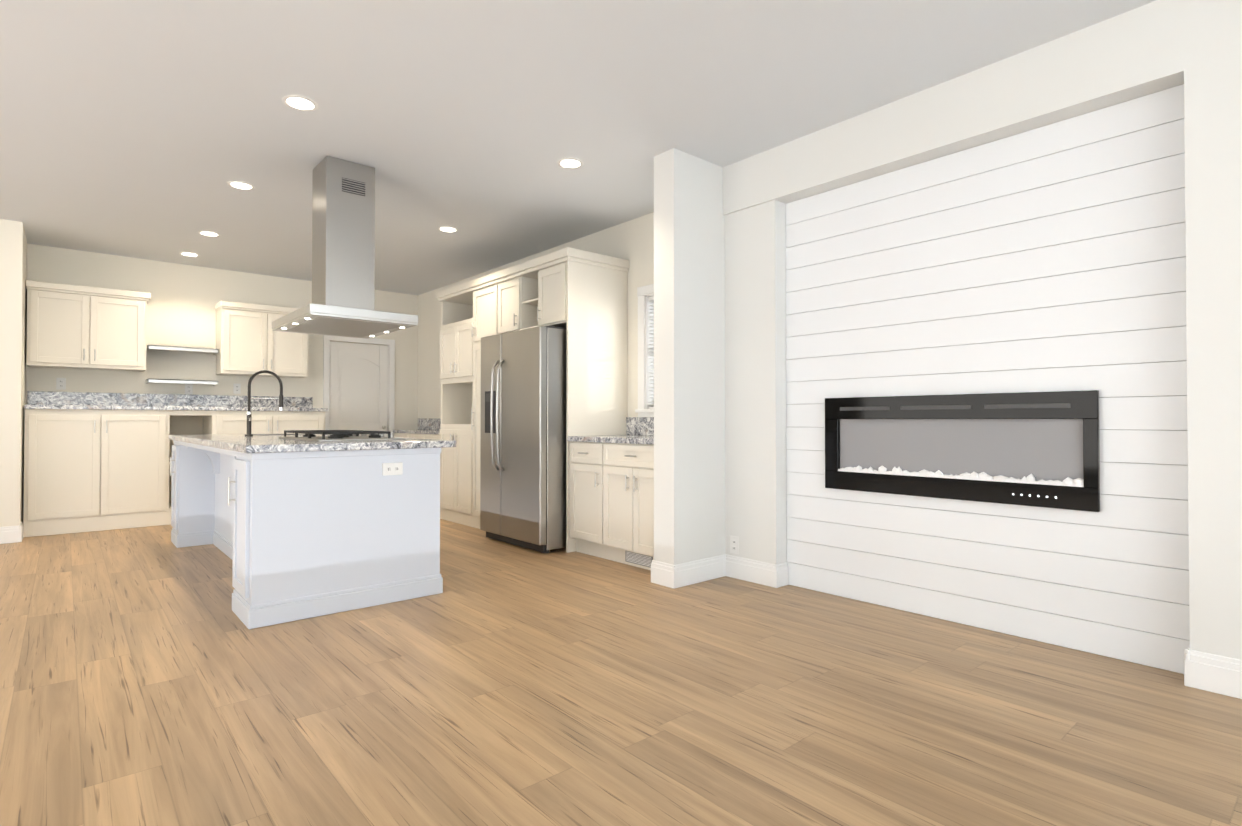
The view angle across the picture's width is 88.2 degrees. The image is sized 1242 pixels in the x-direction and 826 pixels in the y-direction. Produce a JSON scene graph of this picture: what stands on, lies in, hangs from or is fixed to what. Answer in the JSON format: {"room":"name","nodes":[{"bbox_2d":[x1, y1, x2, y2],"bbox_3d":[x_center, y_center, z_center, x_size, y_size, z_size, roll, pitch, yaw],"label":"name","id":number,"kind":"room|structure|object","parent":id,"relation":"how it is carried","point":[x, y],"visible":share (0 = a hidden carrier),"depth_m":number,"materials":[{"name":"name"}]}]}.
{"room":"kitchen","nodes":[
{"label":"kitchen","id":0,"kind":"room"},
{"bbox_2d":[0,219,26,526],"bbox_3d":[-7.066,-0.281,4.388,4.355,2.740,0.880,1,-1,-41],"label":"wall","id":1,"kind":"structure","parent":0,"point":[13,279],"depth_m":5.45,"materials":[{"name":"white paint"}]},
{"bbox_2d":[0,522,23,543],"bbox_3d":[-6.766,1.014,4.040,4.371,0.142,0.016,1,-1,-41],"label":"baseboard","id":2,"kind":"structure","parent":1,"relation":"attached to","point":[8,534],"depth_m":5.43,"materials":[{"name":"white wood"}]},
{"bbox_2d":[26,244,417,430],"bbox_3d":[-5.876,-0.261,6.103,8.400,2.740,0.150,1,-1,-41],"label":"wall","id":3,"kind":"structure","parent":0,"point":[184,300],"depth_m":7.01,"materials":[{"name":"white paint"}]},
{"bbox_2d":[56,378,65,389],"bbox_3d":[-5.514,-0.289,6.312,0.072,0.116,0.008,1,-1,-41],"label":"electrical outlet","id":4,"kind":"object","parent":3,"relation":"attached to","point":[60,383],"visible":1,"depth_m":6.31,"materials":[{"name":"white plastic"}]},
{"bbox_2d":[27,280,150,371],"bbox_3d":[-5.247,-0.828,6.323,0.890,0.780,0.345,1,-1,-41],"label":"upper cabinet","id":5,"kind":"object","parent":3,"relation":"attached to","point":[69,326],"depth_m":6.18,"materials":[{"name":"white paint"}]},
{"bbox_2d":[27,392,312,407],"bbox_3d":[-4.727,-0.131,6.980,2.553,0.140,0.020,1,-1,-41],"label":"backsplash","id":6,"kind":"structure","parent":3,"relation":"attached to","point":[32,397],"depth_m":6.80,"materials":[{"name":"grey stone"}]},
{"bbox_2d":[145,345,218,385],"bbox_3d":[-4.688,-0.501,6.850,0.620,0.387,0.276,1,-1,-41],"label":"shelves","id":7,"kind":"object","parent":3,"relation":"attached to","point":[192,349],"visible":0.85,"depth_m":6.73,"materials":[{"name":"white wood"}]},
{"bbox_2d":[185,384,192,394],"bbox_3d":[-4.721,-0.260,7.000,0.072,0.116,0.008,1,-1,-41],"label":"electrical outlet","id":8,"kind":"object","parent":3,"relation":"attached to","point":[188,388],"visible":1,"depth_m":7.00,"materials":[{"name":"white plastic"}]},
{"bbox_2d":[233,384,240,393],"bbox_3d":[-4.374,-0.277,7.301,0.072,0.116,0.008,1,-1,-41],"label":"electrical outlet","id":9,"kind":"object","parent":3,"relation":"attached to","point":[236,388],"visible":1,"depth_m":7.30,"materials":[{"name":"white plastic"}]},
{"bbox_2d":[215,301,308,377],"bbox_3d":[-4.087,-0.817,7.329,0.880,0.780,0.345,1,-1,-41],"label":"upper cabinet","id":10,"kind":"object","parent":3,"relation":"attached to","point":[247,343],"depth_m":7.14,"materials":[{"name":"white paint"}]},
{"bbox_2d":[330,341,387,436],"bbox_3d":[-3.351,0.117,8.207,0.735,2.018,0.115,1,-1,-41],"label":"back door","id":11,"kind":"structure","parent":3,"relation":"in","point":[358,386],"depth_m":8.22,"materials":[{"name":"white paint"}]},
{"bbox_2d":[323,335,394,436],"bbox_3d":[-3.366,0.082,8.226,0.896,2.105,0.108,1,-1,-41],"label":"door frame","id":12,"kind":"structure","parent":3,"relation":"attached to","point":[390,344],"depth_m":8.21,"materials":[{"name":"white wood"}]},
{"bbox_2d":[418,212,653,417],"bbox_3d":[-0.984,-0.253,6.767,0.140,2.740,5.560,1,-1,-41],"label":"wall","id":13,"kind":"structure","parent":0,"point":[632,241],"depth_m":5.69,"materials":[{"name":"white paint"}]},
{"bbox_2d":[635,284,653,416],"bbox_3d":[0.486,-0.499,5.033,0.155,1.110,0.950,1,-1,-41],"label":"window","id":14,"kind":"structure","parent":13,"relation":"in","point":[644,354],"depth_m":5.30,"materials":[{"name":"white"}]},
{"bbox_2d":[648,296,653,408],"bbox_3d":[0.488,-0.498,5.035,0.056,0.926,0.742,1,-1,-41],"label":"window blinds","id":15,"kind":"object","parent":14,"relation":"attached to","point":[650,299],"visible":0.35,"depth_m":5.29,"materials":[{"name":"white plastic"}]},
{"bbox_2d":[0,0,1155,294],"bbox_3d":[-1.997,-1.735,1.575,8.500,0.100,12.100,1,-1,-41],"label":"ceiling","id":16,"kind":"structure","parent":0,"point":[142,128],"depth_m":3.43,"materials":[{"name":"white paint"}]},
{"bbox_2d":[179,252,199,256],"bbox_3d":[-4.410,-1.621,6.550,0.176,0.004,0.176,1,-1,-41],"label":"recessed light","id":17,"kind":"object","parent":16,"relation":"in","point":[188,254],"visible":0.98,"depth_m":6.55,"materials":[{"name":"white plastic"}]},
{"bbox_2d":[198,231,220,236],"bbox_3d":[-3.745,-1.629,5.830,0.176,0.004,0.176,1,-1,-41],"label":"recessed light","id":18,"kind":"object","parent":16,"relation":"in","point":[209,233],"visible":0.9,"depth_m":5.81,"materials":[{"name":"white plastic"}]},
{"bbox_2d":[227,181,254,189],"bbox_3d":[-2.745,-1.643,4.632,0.176,0.004,0.176,1,-1,-41],"label":"recessed light","id":19,"kind":"object","parent":16,"relation":"in","point":[241,185],"visible":0.92,"depth_m":4.63,"materials":[{"name":"white plastic"}]},
{"bbox_2d":[282,95,317,110],"bbox_3d":[-1.717,-1.658,3.433,0.176,0.004,0.176,1,-1,-41],"label":"recessed light","id":20,"kind":"object","parent":16,"relation":"in","point":[300,102],"visible":1,"depth_m":3.43,"materials":[{"name":"white plastic"}]},
{"bbox_2d":[272,156,417,338],"bbox_3d":[-1.873,-1.110,4.323,0.660,1.081,0.920,1,-1,-41],"label":"range hood","id":21,"kind":"object","parent":16,"relation":"hanging from","point":[343,246],"visible":1,"depth_m":4.19,"materials":[{"name":"silver metal"}]},
{"bbox_2d":[438,226,457,231],"bbox_3d":[-1.536,-1.631,5.695,0.176,0.004,0.176,1,-1,-41],"label":"recessed light","id":22,"kind":"object","parent":16,"relation":"in","point":[447,229],"visible":0.98,"depth_m":5.69,"materials":[{"name":"white plastic"}]},
{"bbox_2d":[557,158,583,168],"bbox_3d":[-0.335,-1.648,4.235,0.176,0.004,0.176,1,-1,-41],"label":"recessed light","id":23,"kind":"object","parent":16,"relation":"in","point":[570,163],"visible":1,"depth_m":4.23,"materials":[{"name":"white plastic"}]},
{"bbox_2d":[723,0,1241,214],"bbox_3d":[2.793,-1.520,1.995,0.150,0.320,6.260,1,-1,-41],"label":"soffit","id":24,"kind":"structure","parent":16,"relation":"attached to","point":[1152,47],"depth_m":3.02,"materials":[{"name":"white paint"}]},
{"bbox_2d":[0,519,1241,825],"bbox_3d":[-1.997,1.105,1.541,8.500,0.100,12.100,1,-1,-41],"label":"floor","id":25,"kind":"structure","parent":0,"point":[148,677],"depth_m":2.30,"materials":[{"name":"brown wood"}]},
{"bbox_2d":[23,408,170,536],"bbox_3d":[-5.094,0.541,6.260,1.060,1.140,0.615,1,-1,-41],"label":"base cabinet","id":26,"kind":"object","parent":25,"relation":"on","point":[93,461],"depth_m":6.00,"materials":[{"name":"white paint"}]},
{"bbox_2d":[24,404,326,415],"bbox_3d":[-4.529,-0.018,6.750,2.553,0.090,0.626,1,-1,-41],"label":"countertop","id":27,"kind":"structure","parent":26,"relation":"on","point":[175,410],"depth_m":6.44,"materials":[{"name":"grey stone"}]},
{"bbox_2d":[199,408,324,433],"bbox_3d":[-4.003,0.552,7.207,1.110,1.140,0.615,1,-1,-41],"label":"base cabinet","id":28,"kind":"object","parent":25,"relation":"on","point":[221,420],"depth_m":6.94,"materials":[{"name":"white paint"}]},
{"bbox_2d":[169,438,448,628],"bbox_3d":[-2.479,0.654,4.670,1.071,0.875,3.078,1,-1,-41],"label":"kitchen island","id":29,"kind":"object","parent":25,"relation":"on","point":[294,525],"depth_m":3.52,"materials":[{"name":"white paint"}]},
{"bbox_2d":[169,434,455,453],"bbox_3d":[-2.446,0.197,4.704,1.125,0.040,3.120,1,-1,-41],"label":"island countertop","id":30,"kind":"structure","parent":29,"relation":"on","point":[251,443],"depth_m":3.73,"materials":[{"name":"grey stone"}]},
{"bbox_2d":[247,370,283,433],"bbox_3d":[-2.843,-0.080,5.120,0.274,0.524,0.108,1,-1,-41],"label":"faucet","id":31,"kind":"object","parent":30,"relation":"on","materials":[{"name":"black metal"}]},
{"bbox_2d":[393,418,440,439],"bbox_3d":[-2.229,0.597,7.808,0.356,1.065,1.940,1,-1,-41],"label":"base cabinet","id":32,"kind":"object","parent":25,"relation":"on","point":[429,428],"visible":0.21,"depth_m":8.16,"materials":[{"name":"white paint"}]},
{"bbox_2d":[480,326,566,552],"bbox_3d":[-0.658,0.215,5.521,0.872,1.775,0.940,1,-1,-41],"label":"fridge","id":33,"kind":"object","parent":25,"relation":"on","point":[523,439],"visible":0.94,"depth_m":5.10,"materials":[{"name":"silver metal"}]},
{"bbox_2d":[437,247,628,552],"bbox_3d":[-0.944,-0.091,6.104,0.658,2.400,2.350,1,-1,-41],"label":"tall cabinet","id":34,"kind":"object","parent":25,"relation":"on","point":[580,295],"visible":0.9,"depth_m":5.44,"materials":[{"name":"white paint"}]},
{"bbox_2d":[567,417,653,569],"bbox_3d":[0.170,0.561,4.812,0.658,1.065,1.100,1,-1,-41],"label":"base cabinet","id":35,"kind":"object","parent":25,"relation":"on","point":[612,497],"visible":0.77,"depth_m":4.66,"materials":[{"name":"white paint"}]},
{"bbox_2d":[654,148,724,564],"bbox_3d":[0.557,-0.282,4.304,0.760,2.740,0.180,1,-1,-41],"label":"column","id":36,"kind":"structure","parent":0,"point":[689,371],"depth_m":4.10,"materials":[{"name":"white paint"}]},
{"bbox_2d":[668,554,727,588],"bbox_3d":[0.513,1.015,4.121,0.506,0.142,0.016,1,-1,-41],"label":"baseboard","id":37,"kind":"structure","parent":36,"relation":"attached to","point":[688,573],"depth_m":4.09,"materials":[{"name":"white wood"}]},
{"bbox_2d":[725,53,1241,673],"bbox_3d":[2.839,-0.308,2.141,0.430,2.740,6.440,1,-1,-41],"label":"wall","id":38,"kind":"structure","parent":0,"point":[1101,251],"depth_m":3.04,"materials":[{"name":"white paint"}]},
{"bbox_2d":[730,535,738,554],"bbox_3d":[0.749,0.872,4.232,0.008,0.116,0.072,1,-1,-41],"label":"outlet","id":39,"kind":"object","parent":38,"relation":"attached to","point":[734,544],"visible":1,"depth_m":4.23,"materials":[{"name":"white plastic"}]},
{"bbox_2d":[728,555,783,587],"bbox_3d":[0.845,1.015,4.128,0.036,0.142,0.401,1,-1,-41],"label":"baseboard","id":40,"kind":"structure","parent":38,"relation":"attached to","point":[768,574],"depth_m":4.08,"materials":[{"name":"white wood"}]},
{"bbox_2d":[825,390,1099,511],"bbox_3d":[1.667,0.174,3.329,0.034,0.535,1.340,1,-1,-41],"label":"fireplace","id":41,"kind":"object","parent":38,"relation":"attached to","point":[1038,449],"visible":1,"depth_m":3.21,"materials":[{"name":"black"}]},
{"bbox_2d":[1184,647,1241,698],"bbox_3d":[3.495,0.978,1.030,0.016,0.142,3.926,1,-1,-41],"label":"baseboard","id":42,"kind":"structure","parent":38,"relation":"attached to","point":[1218,674],"depth_m":2.44,"materials":[{"name":"white wood"}]}
]}

